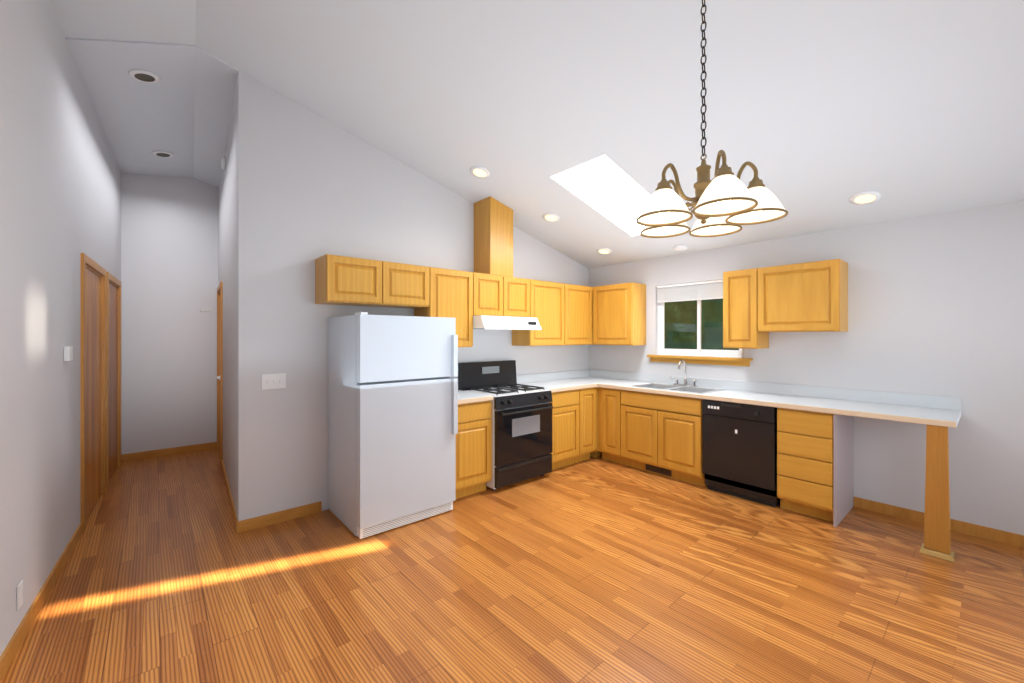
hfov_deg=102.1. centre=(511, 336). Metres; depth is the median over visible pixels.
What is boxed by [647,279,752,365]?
window
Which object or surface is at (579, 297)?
upper cabinet
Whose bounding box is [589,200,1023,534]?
wall
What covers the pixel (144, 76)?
recessed light
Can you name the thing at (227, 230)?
wall
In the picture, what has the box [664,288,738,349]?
backdrop
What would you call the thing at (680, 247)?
recessed light
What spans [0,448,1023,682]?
floor
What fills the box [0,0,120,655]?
wall
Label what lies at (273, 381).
light switch
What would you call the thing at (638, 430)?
base cabinet
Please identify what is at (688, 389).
sink
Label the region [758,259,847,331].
upper cabinet
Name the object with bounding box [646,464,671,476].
air vent grille
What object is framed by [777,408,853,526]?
base cabinet
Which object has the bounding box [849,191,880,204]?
recessed light
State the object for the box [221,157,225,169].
smoke detector
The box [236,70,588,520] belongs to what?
wall
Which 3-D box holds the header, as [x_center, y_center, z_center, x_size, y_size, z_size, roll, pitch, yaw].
[-2.516,-2.023,2.940,0.924,0.125,0.300,0,0,-41]
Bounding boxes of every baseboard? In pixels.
[0,522,82,681]
[121,442,216,463]
[221,459,259,532]
[260,501,321,526]
[854,497,1023,547]
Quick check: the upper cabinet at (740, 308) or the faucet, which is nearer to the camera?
the upper cabinet at (740, 308)
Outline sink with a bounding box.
[631,383,725,393]
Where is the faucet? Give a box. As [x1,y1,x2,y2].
[670,360,698,386]
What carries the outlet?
attached to the wall at (60, 191)
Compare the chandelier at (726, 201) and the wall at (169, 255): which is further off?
the wall at (169, 255)
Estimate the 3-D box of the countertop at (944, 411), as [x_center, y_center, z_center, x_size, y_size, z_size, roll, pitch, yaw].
[1.999,0.530,4.273,0.636,0.140,3.558,0,0,-41]
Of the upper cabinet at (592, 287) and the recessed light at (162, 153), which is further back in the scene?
the upper cabinet at (592, 287)
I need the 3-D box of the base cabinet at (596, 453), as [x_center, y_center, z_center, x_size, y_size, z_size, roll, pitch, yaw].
[1.047,1.041,5.393,0.620,0.878,0.618,0,0,-41]
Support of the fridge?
on the floor
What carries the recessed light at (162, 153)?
in the ceiling
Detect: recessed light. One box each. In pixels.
[128,69,159,82]
[152,151,173,156]
[470,166,489,177]
[543,213,559,221]
[596,248,611,253]
[674,245,687,250]
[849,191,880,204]
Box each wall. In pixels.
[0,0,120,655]
[121,173,217,453]
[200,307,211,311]
[218,87,235,508]
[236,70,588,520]
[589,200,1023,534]
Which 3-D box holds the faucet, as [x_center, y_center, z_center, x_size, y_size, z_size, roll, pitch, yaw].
[1.901,0.405,4.612,0.186,0.296,0.336,0,0,-41]
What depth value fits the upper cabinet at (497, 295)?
4.38 m
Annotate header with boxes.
[66,38,237,72]
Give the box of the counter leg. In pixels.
[919,425,955,561]
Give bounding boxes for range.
[458,360,552,490]
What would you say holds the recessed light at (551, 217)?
in the ceiling
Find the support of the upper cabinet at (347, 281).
attached to the wall at (311, 186)
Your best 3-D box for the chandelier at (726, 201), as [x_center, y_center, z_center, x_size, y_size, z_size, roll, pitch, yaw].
[0.810,-1.083,1.764,0.583,1.212,0.581,0,0,-41]
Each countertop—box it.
[458,390,492,403]
[516,371,597,392]
[566,369,960,427]
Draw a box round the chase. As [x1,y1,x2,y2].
[474,196,512,276]
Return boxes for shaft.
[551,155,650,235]
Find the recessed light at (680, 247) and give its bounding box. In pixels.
[674,245,687,250]
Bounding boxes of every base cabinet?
[456,400,491,498]
[550,387,595,469]
[590,387,601,457]
[598,387,707,486]
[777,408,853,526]
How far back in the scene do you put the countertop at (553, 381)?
5.08 m
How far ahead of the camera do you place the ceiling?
2.73 m
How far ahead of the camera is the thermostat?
2.70 m
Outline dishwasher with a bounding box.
[702,399,777,506]
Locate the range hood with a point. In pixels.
(503, 322)
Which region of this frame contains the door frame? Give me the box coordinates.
[217,281,222,464]
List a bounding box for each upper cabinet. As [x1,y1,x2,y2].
[315,254,429,308]
[414,267,472,346]
[472,272,529,316]
[512,279,567,345]
[568,284,591,344]
[592,287,593,344]
[593,282,645,344]
[723,268,768,348]
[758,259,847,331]
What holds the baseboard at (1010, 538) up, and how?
attached to the wall at (935, 304)
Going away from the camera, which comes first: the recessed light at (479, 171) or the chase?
the recessed light at (479, 171)
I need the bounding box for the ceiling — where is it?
[50,0,1023,267]
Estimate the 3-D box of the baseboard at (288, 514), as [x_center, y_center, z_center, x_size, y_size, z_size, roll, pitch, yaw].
[-1.799,1.438,3.350,0.485,0.085,0.013,0,0,-41]
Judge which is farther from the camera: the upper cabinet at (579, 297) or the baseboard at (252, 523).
the upper cabinet at (579, 297)
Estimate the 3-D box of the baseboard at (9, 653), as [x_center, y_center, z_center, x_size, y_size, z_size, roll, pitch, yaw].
[-1.000,1.438,0.224,0.385,0.085,7.291,0,0,-41]
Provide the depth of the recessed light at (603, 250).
5.12 m
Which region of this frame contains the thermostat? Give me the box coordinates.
[64,346,72,360]
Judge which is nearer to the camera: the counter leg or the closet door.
the counter leg
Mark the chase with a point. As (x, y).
(493, 236)
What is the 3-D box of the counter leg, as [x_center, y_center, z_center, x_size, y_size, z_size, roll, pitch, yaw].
[2.887,1.041,2.809,0.109,0.878,0.167,0,0,-41]
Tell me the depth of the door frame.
4.76 m
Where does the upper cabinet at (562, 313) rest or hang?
attached to the wall at (311, 186)
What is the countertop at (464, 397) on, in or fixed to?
on the base cabinet at (473, 455)
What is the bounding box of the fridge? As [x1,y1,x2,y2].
[328,312,457,538]
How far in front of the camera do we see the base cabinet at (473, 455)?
3.80 m
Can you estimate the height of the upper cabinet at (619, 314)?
0.755 m
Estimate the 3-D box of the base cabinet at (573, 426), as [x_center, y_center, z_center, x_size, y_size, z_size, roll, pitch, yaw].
[0.503,1.041,4.925,0.807,0.878,0.620,0,0,-41]
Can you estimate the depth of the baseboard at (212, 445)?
5.16 m
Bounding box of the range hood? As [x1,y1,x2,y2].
[473,315,541,329]
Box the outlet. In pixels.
[17,580,22,610]
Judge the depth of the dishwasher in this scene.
3.73 m
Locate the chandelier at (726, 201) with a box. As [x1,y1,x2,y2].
[636,0,787,237]
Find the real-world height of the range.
1.205 m
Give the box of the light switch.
[261,373,285,389]
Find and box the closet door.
[80,253,120,532]
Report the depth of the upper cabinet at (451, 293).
4.01 m

